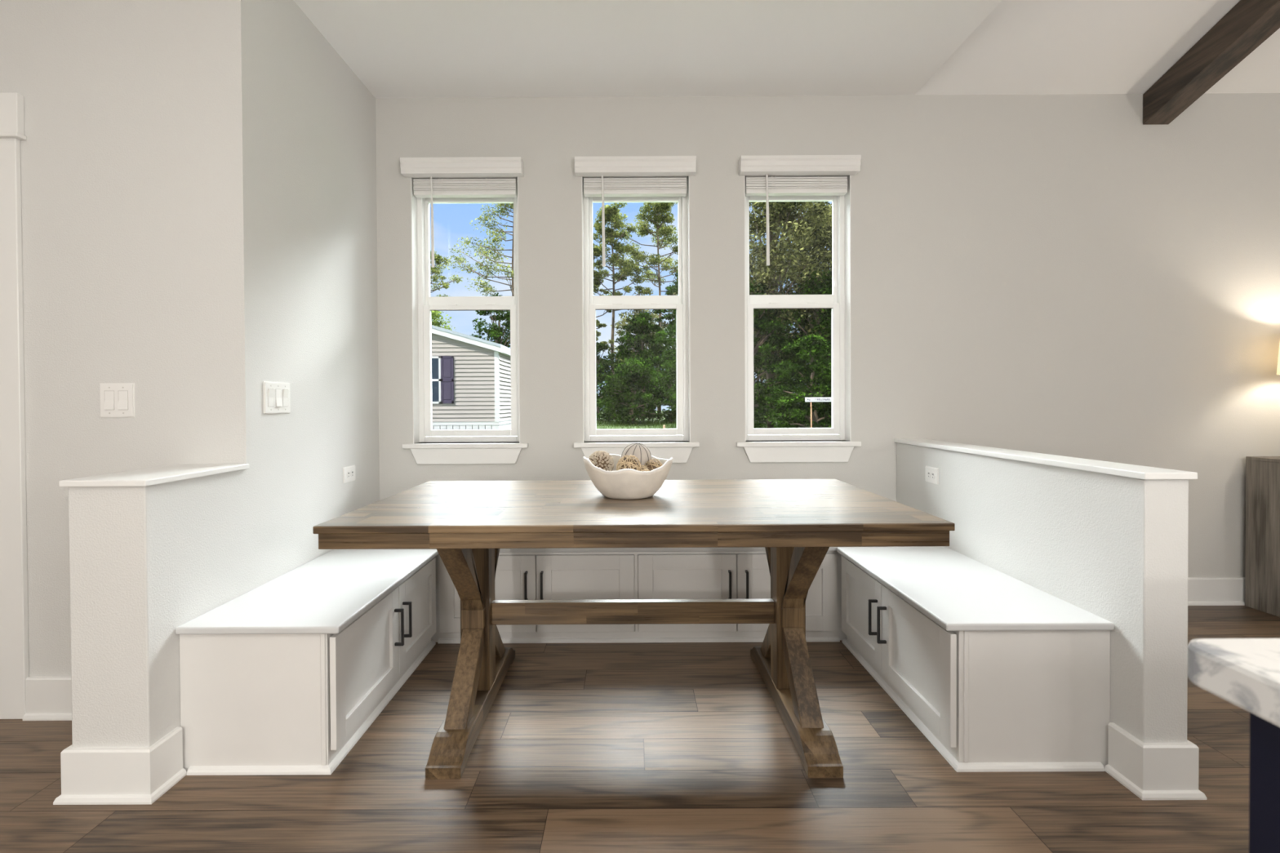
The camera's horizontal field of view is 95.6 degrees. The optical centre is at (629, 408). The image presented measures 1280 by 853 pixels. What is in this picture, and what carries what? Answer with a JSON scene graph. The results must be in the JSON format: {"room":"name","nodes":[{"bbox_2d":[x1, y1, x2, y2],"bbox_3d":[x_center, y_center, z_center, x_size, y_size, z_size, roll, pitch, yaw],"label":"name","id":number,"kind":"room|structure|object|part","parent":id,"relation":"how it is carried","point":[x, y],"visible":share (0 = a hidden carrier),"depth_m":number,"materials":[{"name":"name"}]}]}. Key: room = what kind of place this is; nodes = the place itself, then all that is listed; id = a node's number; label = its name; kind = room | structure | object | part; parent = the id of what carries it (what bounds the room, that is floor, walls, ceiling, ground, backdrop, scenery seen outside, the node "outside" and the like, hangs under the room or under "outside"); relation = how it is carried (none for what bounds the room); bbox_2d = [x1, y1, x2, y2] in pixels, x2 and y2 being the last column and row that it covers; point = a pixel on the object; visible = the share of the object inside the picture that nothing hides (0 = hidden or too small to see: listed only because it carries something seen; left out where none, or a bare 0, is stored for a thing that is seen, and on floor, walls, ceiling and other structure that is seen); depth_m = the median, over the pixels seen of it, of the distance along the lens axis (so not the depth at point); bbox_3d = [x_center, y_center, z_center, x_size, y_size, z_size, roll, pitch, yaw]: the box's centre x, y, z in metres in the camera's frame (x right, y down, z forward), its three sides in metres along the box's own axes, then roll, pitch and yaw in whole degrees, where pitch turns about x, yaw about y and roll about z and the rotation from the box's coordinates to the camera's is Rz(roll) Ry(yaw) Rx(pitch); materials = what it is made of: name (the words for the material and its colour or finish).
{"room":"dining room","nodes":[
{"label":"dining room","id":0,"kind":"room"},
{"bbox_2d":[68,469,248,747],"bbox_3d":[-1.506,0.674,1.900,0.225,0.906,0.442,0,1,0],"label":"wall","id":1,"kind":"structure","parent":0,"point":[145,562],"depth_m":1.68,"materials":[{"name":"white paint"}]},
{"bbox_2d":[53,726,186,804],"bbox_3d":[-1.504,1.054,1.875,0.281,0.148,0.440,0,1,0],"label":"baseboard","id":2,"kind":"structure","parent":1,"relation":"attached to","point":[109,775],"depth_m":1.67,"materials":[{"name":"white paint"}]},
{"bbox_2d":[58,463,248,487],"bbox_3d":[-1.509,0.211,1.887,0.249,0.018,0.456,0,1,0],"label":"trim","id":3,"kind":"structure","parent":1,"relation":"on","point":[158,475],"depth_m":1.79,"materials":[{"name":"white paint"}]},
{"bbox_2d":[0,0,379,676],"bbox_3d":[-2.798,-0.341,2.670,2.800,2.932,1.117,0,1,0],"label":"wall","id":4,"kind":"structure","parent":0,"point":[198,177],"depth_m":2.11,"materials":[{"name":"white paint"}]},
{"bbox_2d":[0,93,26,140],"bbox_3d":[-2.793,-1.050,2.086,1.218,0.160,0.036,0,1,0],"label":"trim","id":5,"kind":"structure","parent":4,"relation":"attached to","point":[11,104],"depth_m":2.08,"materials":[{"name":"white paint"}]},
{"bbox_2d":[0,137,29,719],"bbox_3d":[-2.264,0.076,2.106,0.125,2.105,0.019,0,1,0],"label":"trim","id":6,"kind":"structure","parent":4,"relation":"attached to","point":[14,624],"depth_m":2.10,"materials":[{"name":"white paint"}]},
{"bbox_2d":[22,675,71,720],"bbox_3d":[-1.906,1.053,2.111,0.579,0.148,0.028,0,1,0],"label":"baseboard","id":7,"kind":"structure","parent":4,"relation":"attached to","point":[46,698],"depth_m":2.11,"materials":[{"name":"white paint"}]},
{"bbox_2d":[99,382,135,417],"bbox_3d":[-1.863,-0.031,2.107,0.125,0.125,0.012,0,1,0],"label":"light switch","id":8,"kind":"object","parent":4,"relation":"attached to","point":[117,399],"visible":1,"depth_m":2.11,"materials":[{"name":"white plastic"}]},
{"bbox_2d":[262,381,290,413],"bbox_3d":[-1.391,-0.044,2.299,0.012,0.125,0.168,0,1,0],"label":"light switch","id":9,"kind":"object","parent":4,"relation":"attached to","point":[277,400],"visible":1,"depth_m":2.29,"materials":[{"name":"white plastic"}]},
{"bbox_2d":[342,464,355,483],"bbox_3d":[-1.390,0.324,2.886,0.008,0.078,0.120,0,1,0],"label":"wall outlet","id":10,"kind":"object","parent":4,"relation":"attached to","point":[348,472],"visible":1,"depth_m":2.87,"materials":[{"name":"white plastic"}]},
{"bbox_2d":[0,605,1279,852],"bbox_3d":[0.956,1.197,-0.138,10.500,0.120,7.100,0,1,0],"label":"floor","id":11,"kind":"structure","parent":0,"point":[618,747],"depth_m":1.73,"materials":[{"name":"brown wood"}]},
{"bbox_2d":[175,549,438,775],"bbox_3d":[-1.132,0.893,2.263,0.518,0.457,0.967,0,1,0],"label":"storage bench","id":12,"kind":"object","parent":11,"relation":"on","point":[286,675],"visible":0.97,"depth_m":1.80,"materials":[{"name":"white paint"}]},
{"bbox_3d":[-1.141,0.676,2.249,0.502,0.023,0.944,0,1,0],"label":"seat","id":13,"kind":"part","parent":12,"relation":"part of","materials":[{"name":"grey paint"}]},
{"bbox_3d":[-1.139,1.112,2.266,0.444,0.019,0.965,0,1,0],"label":"molding","id":14,"kind":"part","parent":12,"relation":"part of","materials":[{"name":"white paint"}]},
{"bbox_3d":[-0.917,0.881,2.042,0.019,0.352,0.491,0,1,0],"label":"door","id":15,"kind":"part","parent":12,"relation":"part of","materials":[{"name":"white paint"}]},
{"bbox_3d":[-0.890,0.846,2.247,0.034,0.142,0.011,0,1,0],"label":"handle","id":16,"kind":"part","parent":12,"relation":"part of","materials":[{"name":"black metal"}]},
{"bbox_3d":[-0.890,0.845,2.328,0.034,0.142,0.011,0,1,0],"label":"handle","id":17,"kind":"part","parent":12,"relation":"part of","materials":[{"name":"black metal"}]},
{"bbox_3d":[-0.916,0.875,2.507,0.019,0.352,0.431,0,1,0],"label":"door","id":18,"kind":"part","parent":12,"relation":"part of","materials":[{"name":"white paint"}]},
{"bbox_2d":[312,479,955,779],"bbox_3d":[0.016,0.723,2.171,1.862,0.786,0.974,0,1,0],"label":"dining table","id":19,"kind":"object","parent":11,"relation":"on","point":[797,522],"visible":1,"depth_m":1.95,"materials":[{"name":"brown wood"}]},
{"bbox_3d":[-0.567,0.728,2.177,0.106,0.617,0.096,0,1,0],"label":"trestle post","id":20,"kind":"part","parent":19,"relation":"part of","materials":[{"name":"brown wood"}]},
{"bbox_2d":[582,453,672,499],"bbox_3d":[-0.004,0.254,2.200,0.340,0.153,0.332,0,1,0],"label":"bowl","id":21,"kind":"object","parent":19,"relation":"on","point":[625,483],"visible":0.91,"depth_m":2.08,"materials":[{"name":"ceramic"}]},
{"bbox_2d":[588,450,613,471],"bbox_3d":[-0.108,0.209,2.192,0.102,0.102,0.102,0,1,0],"label":"decorative ball","id":22,"kind":"object","parent":21,"relation":"in","point":[602,460],"visible":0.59,"depth_m":2.16,"materials":[{"name":"brown"}]},
{"bbox_2d":[616,454,640,471],"bbox_3d":[-0.002,0.214,2.136,0.092,0.092,0.092,0,1,0],"label":"decorative ball","id":23,"kind":"object","parent":21,"relation":"in","point":[628,462],"visible":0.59,"depth_m":2.11,"materials":[{"name":"brown"}]},
{"bbox_2d":[621,442,651,466],"bbox_3d":[0.028,0.190,2.247,0.116,0.120,0.116,0,1,29],"label":"decorative ball","id":24,"kind":"object","parent":21,"relation":"in","point":[640,451],"visible":0.48,"depth_m":2.21,"materials":[{"name":"beige fabric"}]},
{"bbox_2d":[636,465,649,471],"bbox_3d":[0.043,0.240,2.133,0.066,0.068,0.068,0,1,0],"label":"decorative ball","id":25,"kind":"object","parent":21,"relation":"in","point":[640,468],"visible":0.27,"depth_m":2.12,"materials":[{"name":"brown"}]},
{"bbox_2d":[644,458,662,471],"bbox_3d":[0.092,0.228,2.198,0.076,0.076,0.075,0,1,0],"label":"decorative ball","id":26,"kind":"object","parent":21,"relation":"in","point":[651,465],"visible":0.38,"depth_m":2.18,"materials":[{"name":"brown"}]},
{"bbox_3d":[0.595,0.722,2.175,0.106,0.617,0.096,0,1,0],"label":"trestle post","id":27,"kind":"part","parent":19,"relation":"part of","materials":[{"name":"brown wood"}]},
{"bbox_2d":[333,546,944,644],"bbox_3d":[0.050,0.879,2.975,2.880,0.458,0.524,0,1,0],"label":"storage bench","id":28,"kind":"object","parent":11,"relation":"on","point":[580,573],"visible":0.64,"depth_m":2.75,"materials":[{"name":"white paint"}]},
{"bbox_3d":[-0.672,0.878,2.757,0.458,0.366,0.019,0,1,0],"label":"door","id":29,"kind":"part","parent":28,"relation":"part of","materials":[{"name":"white paint"}]},
{"bbox_3d":[-0.485,0.839,2.730,0.011,0.142,0.034,0,1,0],"label":"handle","id":30,"kind":"part","parent":28,"relation":"part of","materials":[{"name":"black metal"}]},
{"bbox_3d":[-0.411,0.838,2.730,0.011,0.142,0.034,0,1,0],"label":"handle","id":31,"kind":"part","parent":28,"relation":"part of","materials":[{"name":"black metal"}]},
{"bbox_3d":[-0.206,0.876,2.756,0.462,0.366,0.019,0,1,0],"label":"door","id":32,"kind":"part","parent":28,"relation":"part of","materials":[{"name":"white paint"}]},
{"bbox_3d":[0.046,1.100,2.760,1.908,0.019,0.016,0,1,0],"label":"molding","id":33,"kind":"part","parent":28,"relation":"part of","materials":[{"name":"white paint"}]},
{"bbox_3d":[0.049,0.661,2.982,2.880,0.022,0.504,0,1,0],"label":"seat","id":34,"kind":"part","parent":28,"relation":"part of","materials":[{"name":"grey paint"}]},
{"bbox_3d":[0.276,0.874,2.756,0.465,0.366,0.019,0,1,0],"label":"door","id":35,"kind":"part","parent":28,"relation":"part of","materials":[{"name":"white paint"}]},
{"bbox_3d":[0.474,0.834,2.729,0.011,0.142,0.034,0,1,0],"label":"handle","id":36,"kind":"part","parent":28,"relation":"part of","materials":[{"name":"black metal"}]},
{"bbox_3d":[0.554,0.833,2.728,0.011,0.142,0.034,0,1,0],"label":"handle","id":37,"kind":"part","parent":28,"relation":"part of","materials":[{"name":"black metal"}]},
{"bbox_3d":[0.750,0.871,2.755,0.472,0.366,0.019,0,1,0],"label":"door","id":38,"kind":"part","parent":28,"relation":"part of","materials":[{"name":"white paint"}]},
{"bbox_2d":[837,546,1114,772],"bbox_3d":[1.225,0.880,2.260,0.528,0.457,0.967,0,1,0],"label":"storage bench","id":39,"kind":"object","parent":11,"relation":"on","point":[998,672],"visible":1,"depth_m":1.80,"materials":[{"name":"white paint"}]},
{"bbox_3d":[1.005,0.866,2.505,0.019,0.352,0.431,0,1,0],"label":"door","id":40,"kind":"part","parent":39,"relation":"part of","materials":[{"name":"white paint"}]},
{"bbox_3d":[0.978,0.836,2.325,0.034,0.142,0.011,0,1,0],"label":"handle","id":41,"kind":"part","parent":39,"relation":"part of","materials":[{"name":"black metal"}]},
{"bbox_3d":[0.978,0.837,2.244,0.034,0.142,0.011,0,1,0],"label":"handle","id":42,"kind":"part","parent":39,"relation":"part of","materials":[{"name":"black metal"}]},
{"bbox_3d":[1.004,0.871,2.039,0.019,0.352,0.491,0,1,0],"label":"door","id":43,"kind":"part","parent":39,"relation":"part of","materials":[{"name":"white paint"}]},
{"bbox_3d":[1.234,1.099,2.263,0.454,0.019,0.965,0,1,0],"label":"molding","id":44,"kind":"part","parent":39,"relation":"part of","materials":[{"name":"white paint"}]},
{"bbox_3d":[1.230,0.664,2.246,0.515,0.023,0.944,0,1,0],"label":"seat","id":45,"kind":"part","parent":39,"relation":"part of","materials":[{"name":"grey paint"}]},
{"bbox_2d":[1187,638,1279,852],"bbox_3d":[1.141,0.683,-0.363,1.224,0.910,1.862,0,1,0],"label":"kitchen island","id":46,"kind":"object","parent":11,"relation":"on","point":[1244,673],"visible":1,"depth_m":0.51,"materials":[{"name":"stone"}]},
{"bbox_2d":[1187,638,1279,727],"bbox_3d":[1.139,0.247,-0.368,1.224,0.038,1.862,0,1,0],"label":"island countertop","id":47,"kind":"structure","parent":46,"relation":"on","point":[1244,673],"depth_m":0.51,"materials":[{"name":"stone"}]},
{"bbox_2d":[1244,456,1279,617],"bbox_3d":[4.128,0.673,2.974,1.460,0.826,0.445,0,1,0],"label":"base cabinet","id":48,"kind":"object","parent":11,"relation":"on","point":[1262,573],"visible":1,"depth_m":3.11,"materials":[{"name":"brown wood"}]},
{"bbox_2d":[1276,343,1279,374],"bbox_3d":[3.589,-0.080,2.994,0.330,0.685,0.330,0,1,0],"label":"table lamp","id":49,"kind":"object","parent":48,"relation":"on","point":[1278,359],"visible":1,"depth_m":3.09,"materials":[{"name":"beige fabric"}]},
{"bbox_2d":[293,0,1001,98],"bbox_3d":[-1.318,-1.759,-0.153,5.782,0.150,7.128,0,1,0],"label":"ceiling","id":50,"kind":"structure","parent":0,"point":[396,48],"depth_m":2.74,"materials":[{"name":"white paint"}]},
{"bbox_2d":[375,93,1279,577],"bbox_3d":[2.203,-0.398,3.303,7.600,3.220,0.165,0,1,0],"label":"wall","id":51,"kind":"structure","parent":0,"point":[1071,275],"depth_m":3.22,"materials":[{"name":"grey paint"}]},
{"bbox_2d":[402,177,528,464],"bbox_3d":[-0.911,-0.513,3.290,0.692,1.636,0.197,0,1,0],"label":"window","id":52,"kind":"structure","parent":51,"relation":"in","point":[423,304],"depth_m":3.31,"materials":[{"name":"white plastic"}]},
{"bbox_2d":[400,156,523,267],"bbox_3d":[-0.913,-1.075,3.209,0.658,0.579,0.130,0,1,0],"label":"window blind","id":53,"kind":"object","parent":52,"relation":"attached to","point":[465,176],"visible":1,"depth_m":3.20,"materials":[{"name":"white"}]},
{"bbox_3d":[-0.915,-1.200,3.247,0.568,0.019,0.050,0,1,0],"label":"rail","id":54,"kind":"part","parent":53,"relation":"part of","materials":[{"name":"white"}]},
{"bbox_3d":[-0.907,0.204,3.260,0.692,0.026,0.120,0,1,0],"label":"sill","id":55,"kind":"part","parent":52,"relation":"part of","materials":[{"name":"white paint"}]},
{"bbox_3d":[-0.911,-0.945,3.355,0.532,0.713,0.028,0,1,0],"label":"sash","id":56,"kind":"part","parent":52,"relation":"part of","materials":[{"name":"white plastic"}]},
{"bbox_3d":[-0.907,-0.218,3.328,0.532,0.749,0.030,0,1,0],"label":"sash","id":57,"kind":"part","parent":52,"relation":"part of","materials":[{"name":"white plastic"}]},
{"bbox_2d":[573,176,699,462],"bbox_3d":[0.037,-0.518,3.289,0.695,1.636,0.197,0,1,0],"label":"window","id":58,"kind":"structure","parent":51,"relation":"in","point":[680,452],"depth_m":3.31,"materials":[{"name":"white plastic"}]},
{"bbox_2d":[574,155,696,266],"bbox_3d":[0.035,-1.080,3.207,0.661,0.579,0.130,0,1,0],"label":"window blind","id":59,"kind":"object","parent":58,"relation":"attached to","point":[606,175],"visible":1,"depth_m":3.20,"materials":[{"name":"white"}]},
{"bbox_3d":[0.034,-1.205,3.246,0.571,0.019,0.050,0,1,0],"label":"rail","id":60,"kind":"part","parent":59,"relation":"part of","materials":[{"name":"white"}]},
{"bbox_3d":[0.037,-0.950,3.354,0.535,0.713,0.028,0,1,0],"label":"sash","id":61,"kind":"part","parent":58,"relation":"part of","materials":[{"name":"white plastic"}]},
{"bbox_3d":[0.041,-0.223,3.327,0.535,0.749,0.030,0,1,0],"label":"sash","id":62,"kind":"part","parent":58,"relation":"part of","materials":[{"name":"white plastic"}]},
{"bbox_3d":[0.041,0.199,3.258,0.695,0.026,0.120,0,1,0],"label":"sill","id":63,"kind":"part","parent":58,"relation":"part of","materials":[{"name":"white paint"}]},
{"bbox_2d":[736,174,861,462],"bbox_3d":[0.935,-0.523,3.288,0.686,1.636,0.197,0,1,0],"label":"window","id":64,"kind":"structure","parent":51,"relation":"in","point":[839,301],"depth_m":3.31,"materials":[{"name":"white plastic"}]},
{"bbox_3d":[0.935,-0.955,3.353,0.526,0.713,0.028,0,1,0],"label":"sash","id":65,"kind":"part","parent":64,"relation":"part of","materials":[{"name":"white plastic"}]},
{"bbox_3d":[0.939,-0.228,3.325,0.526,0.749,0.030,0,1,0],"label":"sash","id":66,"kind":"part","parent":64,"relation":"part of","materials":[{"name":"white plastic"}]},
{"bbox_3d":[0.937,-0.580,3.344,0.590,1.522,0.083,0,1,0],"label":"frame","id":67,"kind":"part","parent":64,"relation":"part of","materials":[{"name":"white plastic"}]},
{"bbox_3d":[0.939,0.195,3.257,0.686,0.026,0.120,0,1,0],"label":"sill","id":68,"kind":"part","parent":64,"relation":"part of","materials":[{"name":"white paint"}]},
{"bbox_2d":[738,155,861,265],"bbox_3d":[0.933,-1.084,3.206,0.652,0.579,0.130,0,1,0],"label":"window blind","id":69,"kind":"object","parent":64,"relation":"attached to","point":[766,175],"visible":0.97,"depth_m":3.20,"materials":[{"name":"white"}]},
{"bbox_3d":[0.931,-1.210,3.245,0.562,0.019,0.050,0,1,0],"label":"rail","id":70,"kind":"part","parent":69,"relation":"part of","materials":[{"name":"white"}]},
{"bbox_2d":[1187,577,1244,605],"bbox_3d":[3.830,1.011,3.220,4.360,0.148,0.028,0,1,0],"label":"baseboard","id":71,"kind":"structure","parent":51,"relation":"attached to","point":[1202,591],"depth_m":3.22,"materials":[{"name":"white paint"}]},
{"bbox_2d":[896,442,1188,742],"bbox_3d":[1.552,0.650,2.454,0.128,0.911,1.559,0,1,0],"label":"wall","id":72,"kind":"structure","parent":0,"point":[1112,548],"depth_m":1.83,"materials":[{"name":"white paint"}]},
{"bbox_2d":[924,466,938,484],"bbox_3d":[1.483,0.324,2.845,0.008,0.078,0.120,0,1,0],"label":"wall outlet","id":73,"kind":"object","parent":72,"relation":"attached to","point":[931,473],"visible":1,"depth_m":2.84,"materials":[{"name":"white plastic"}]},
{"bbox_2d":[927,471,930,478],"bbox_3d":[1.480,0.324,2.864,0.002,0.034,0.029,0,1,0],"label":"receptacle","id":74,"kind":"object","parent":73,"relation":"attached to","point":[928,472],"depth_m":2.86,"materials":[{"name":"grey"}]},
{"bbox_2d":[931,471,934,479],"bbox_3d":[1.480,0.325,2.825,0.002,0.034,0.029,0,1,0],"label":"receptacle","id":75,"kind":"object","parent":73,"relation":"attached to","point":[932,473],"depth_m":2.82,"materials":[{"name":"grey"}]},
{"bbox_2d":[894,438,1197,479],"bbox_3d":[1.550,0.184,2.442,0.152,0.020,1.573,0,1,0],"label":"trim","id":76,"kind":"structure","parent":72,"relation":"on","point":[1140,472],"depth_m":2.01,"materials":[{"name":"white paint"}]},
{"bbox_2d":[1104,722,1207,799],"bbox_3d":[1.554,1.032,2.429,0.184,0.148,1.557,0,1,0],"label":"baseboard","id":77,"kind":"structure","parent":72,"relation":"attached to","point":[1149,771],"depth_m":1.66,"materials":[{"name":"white paint"}]},
{"bbox_2d":[914,0,1279,95],"bbox_3d":[3.854,-2.351,-0.167,4.567,1.412,7.128,0,1,0],"label":"ceiling","id":78,"kind":"structure","parent":0,"point":[1022,46],"depth_m":2.94,"materials":[{"name":"white paint"}]},
{"bbox_2d":[1142,0,1279,124],"bbox_3d":[2.906,-2.206,1.446,0.146,1.306,3.507,0,1,0],"label":"ceiling beam","id":79,"kind":"structure","parent":78,"relation":"attached to","point":[1248,24],"depth_m":2.86,"materials":[{"name":"brown wood"}]},
{"label":"outside","id":80,"kind":"structure","parent":0,"visible":0},
{"bbox_2d":[433,410,805,430],"bbox_3d":[0.071,0.779,46.791,120.000,0.080,86.772,0,1,0],"label":"lawn","id":81,"kind":"structure","parent":80,"point":[609,424],"depth_m":31.70,"materials":[{"name":"green plant"}]},
{"bbox_2d":[431,311,454,330],"bbox_3d":[-13.601,-3.073,40.094,6.230,8.133,6.037,0,1,0],"label":"broadleaf tree","id":82,"kind":"object","parent":81,"relation":"on","point":[433,313],"visible":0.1,"depth_m":39.92,"materials":[{"name":"green plant"}]},
{"bbox_2d":[430,251,463,296],"bbox_3d":[-15.915,-6.087,45.681,3.972,14.035,5.309,0,1,39],"label":"pine tree","id":83,"kind":"object","parent":81,"relation":"on","point":[438,259],"visible":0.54,"depth_m":45.77,"materials":[{"name":"green plant"}]},
{"bbox_2d":[431,324,511,430],"bbox_3d":[-8.063,-1.065,26.001,8.330,4.327,16.600,0,1,0],"label":"neighbouring house","id":84,"kind":"structure","parent":81,"relation":"on","point":[471,375],"depth_m":17.97,"materials":[{"name":"plastic"}]},
{"bbox_3d":[-6.274,-0.893,17.930,0.870,1.420,0.010,0,1,0],"label":"pane","id":85,"kind":"part","parent":84,"relation":"part of","materials":[{"name":"clear glass"}]},
{"bbox_2d":[440,355,453,403],"bbox_3d":[-5.616,-0.896,17.920,0.385,1.460,0.048,0,1,0],"label":"shutter","id":86,"kind":"object","parent":84,"relation":"hanging from","point":[446,362],"depth_m":17.90,"materials":[{"name":"purple paint"}]},
{"bbox_3d":[-8.043,0.766,26.016,8.012,0.665,16.010,0,1,0],"label":"skirting","id":87,"kind":"part","parent":84,"relation":"part of","materials":[{"name":"grey"}]},
{"bbox_3d":[-8.041,0.368,26.002,8.040,0.130,16.030,0,1,0],"label":"trim","id":88,"kind":"part","parent":84,"relation":"part of","materials":[{"name":"grey"}]},
{"bbox_3d":[-4.103,-0.688,18.019,0.130,2.195,0.140,0,1,0],"label":"corner trim","id":89,"kind":"part","parent":84,"relation":"part of","materials":[{"name":"grey wood"}]},
{"bbox_2d":[447,203,514,296],"bbox_3d":[-8.952,-8.081,44.163,8.208,17.982,7.784,0,1,37],"label":"pine tree","id":90,"kind":"object","parent":81,"relation":"on","point":[486,288],"visible":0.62,"depth_m":43.78,"materials":[{"name":"green plant"}]},
{"bbox_2d":[471,292,510,347],"bbox_3d":[-8.571,-3.327,37.734,4.301,8.627,4.189,-1,1,-19],"label":"broadleaf tree","id":91,"kind":"object","parent":81,"relation":"on","point":[495,331],"visible":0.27,"depth_m":37.32,"materials":[{"name":"green plant"}]},
{"bbox_2d":[596,380,605,395],"bbox_3d":[-5.939,-2.603,61.857,6.531,7.135,7.105,-1,1,-45],"label":"broadleaf tree","id":92,"kind":"object","parent":81,"relation":"on","point":[598,384],"visible":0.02,"depth_m":61.15,"materials":[{"name":"green plant"}]},
{"bbox_2d":[592,246,614,345],"bbox_3d":[-2.677,-5.425,42.152,2.776,12.650,2.988,0,1,44],"label":"pine tree","id":93,"kind":"object","parent":81,"relation":"on","point":[595,253],"visible":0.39,"depth_m":41.84,"materials":[{"name":"green plant"}]},
{"bbox_2d":[595,342,626,421],"bbox_3d":[-2.072,-1.935,40.663,4.806,5.724,4.452,-1,1,-33],"label":"broadleaf tree","id":94,"kind":"object","parent":81,"relation":"on","point":[602,371],"visible":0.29,"depth_m":40.64,"materials":[{"name":"green plant"}]},
{"bbox_2d":[592,202,653,419],"bbox_3d":[-1.564,-7.322,44.102,5.937,16.390,6.623,0,1,-10],"label":"pine tree","id":95,"kind":"object","parent":81,"relation":"on","point":[611,215],"visible":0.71,"depth_m":43.28,"materials":[{"name":"green plant"}]},
{"bbox_2d":[595,356,671,424],"bbox_3d":[0.211,-1.008,34.875,4.753,4.296,4.458,0,1,40],"label":"shrub","id":96,"kind":"object","parent":81,"relation":"on","point":[629,372],"visible":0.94,"depth_m":34.23,"materials":[{"name":"green plant"}]},
{"bbox_2d":[606,309,669,418],"bbox_3d":[1.041,-4.163,48.066,5.314,9.969,4.875,0,1,29],"label":"broadleaf tree","id":97,"kind":"object","parent":81,"relation":"on","point":[635,312],"visible":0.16,"depth_m":47.59,"materials":[{"name":"green plant"}]},
{"bbox_2d":[613,311,671,419],"bbox_3d":[1.084,-2.905,39.780,4.518,7.654,4.613,0,1,0],"label":"broadleaf tree","id":98,"kind":"object","parent":81,"relation":"on","point":[642,327],"visible":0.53,"depth_m":39.33,"materials":[{"name":"green plant"}]},
{"bbox_2d":[617,201,678,418],"bbox_3d":[2.324,-8.022,45.783,6.566,17.712,6.983,-1,1,-22],"label":"pine tree","id":99,"kind":"object","parent":81,"relation":"on","point":[663,209],"visible":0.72,"depth_m":45.38,"materials":[{"name":"green plant"}]},
{"bbox_2d":[643,322,676,408],"bbox_3d":[3.389,-2.571,38.971,5.264,6.974,5.474,0,1,14],"label":"broadleaf tree","id":100,"kind":"object","parent":81,"relation":"on","point":[664,348],"visible":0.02,"depth_m":38.47,"materials":[{"name":"green plant"}]},
{"bbox_2d":[645,270,678,424],"bbox_3d":[3.359,-3.206,31.110,4.696,8.840,4.495,0,1,0],"label":"broadleaf tree","id":101,"kind":"object","parent":81,"relation":"on","point":[669,366],"visible":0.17,"depth_m":30.67,"materials":[{"name":"green plant"}]},
{"bbox_2d":[648,369,676,423],"bbox_3d":[2.736,-0.799,36.499,3.199,3.759,3.258,0,1,13],"label":"shrub","id":102,"kind":"object","parent":81,"relation":"on","point":[673,415],"visible":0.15,"depth_m":36.04,"materials":[{"name":"green plant"}]},
{"bbox_2d":[652,284,678,348],"bbox_3d":[3.127,-3.996,41.146,2.981,9.759,3.049,0,1,0],"label":"slender tree","id":103,"kind":"object","parent":81,"relation":"on","point":[668,293],"visible":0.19,"depth_m":40.45,"materials":[{"name":"green plant"}]},
{"bbox_2d":[673,201,831,428],"bbox_3d":[6.625,-5.415,27.032,8.577,12.879,8.081,-1,1,-42],"label":"oak tree","id":104,"kind":"object","parent":81,"relation":"on","point":[798,231],"visible":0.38,"depth_m":24.86,"materials":[{"name":"green plant"}]},
{"bbox_2d":[755,288,789,415],"bbox_3d":[12.812,-5.730,54.514,6.804,13.572,6.444,0,1,17],"label":"broadleaf tree","id":105,"kind":"object","parent":81,"relation":"on","point":[762,380],"visible":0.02,"depth_m":54.22,"materials":[{"name":"green plant"}]},
{"bbox_2d":[753,329,792,422],"bbox_3d":[7.490,-2.849,33.937,4.584,7.925,4.428,0,1,0],"label":"broadleaf tree","id":106,"kind":"object","parent":81,"relation":"on","point":[759,371],"visible":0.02,"depth_m":33.30,"materials":[{"name":"green plant"}]},
{"bbox_2d":[749,278,799,428],"bbox_3d":[5.001,-2.005,24.078,4.624,6.806,4.496,0,1,-6],"label":"broadleaf tree","id":107,"kind":"object","parent":81,"relation":"on","point":[768,326],"visible":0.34,"depth_m":23.55,"materials":[{"name":"green plant"}]},
{"bbox_2d":[756,201,831,422],"bbox_3d":[10.311,-4.856,29.835,7.648,11.645,7.952,0,1,0],"label":"broadleaf tree","id":108,"kind":"object","parent":81,"relation":"on","point":[830,227],"visible":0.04,"depth_m":29.19,"materials":[{"name":"green plant"}]},
{"bbox_2d":[762,268,831,427],"bbox_3d":[8.250,-2.374,25.108,5.163,7.295,4.741,-1,1,-19],"label":"broadleaf tree","id":109,"kind":"object","parent":81,"relation":"on","point":[825,287],"visible":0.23,"depth_m":24.34,"materials":[{"name":"green plant"}]},
{"bbox_2d":[763,333,831,428],"bbox_3d":[6.541,-0.763,21.012,3.188,3.916,3.445,0,1,21],"label":"tree","id":110,"kind":"object","parent":81,"relation":"on","point":[808,347],"visible":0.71,"depth_m":20.66,"materials":[{"name":"green plant"}]},
{"bbox_2d":[804,397,831,427],"bbox_3d":[4.644,0.442,13.990,0.798,1.442,0.050,0,1,0],"label":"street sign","id":111,"kind":"object","parent":81,"relation":"on","point":[806,399],"visible":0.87,"depth_m":13.96,"materials":[{"name":"metal"}]},
{"bbox_3d":[4.398,0.484,14.000,0.038,1.360,0.032,0,1,0],"label":"post","id":112,"kind":"part","parent":111,"relation":"part of","materials":[{"name":"wood"}]}
]}

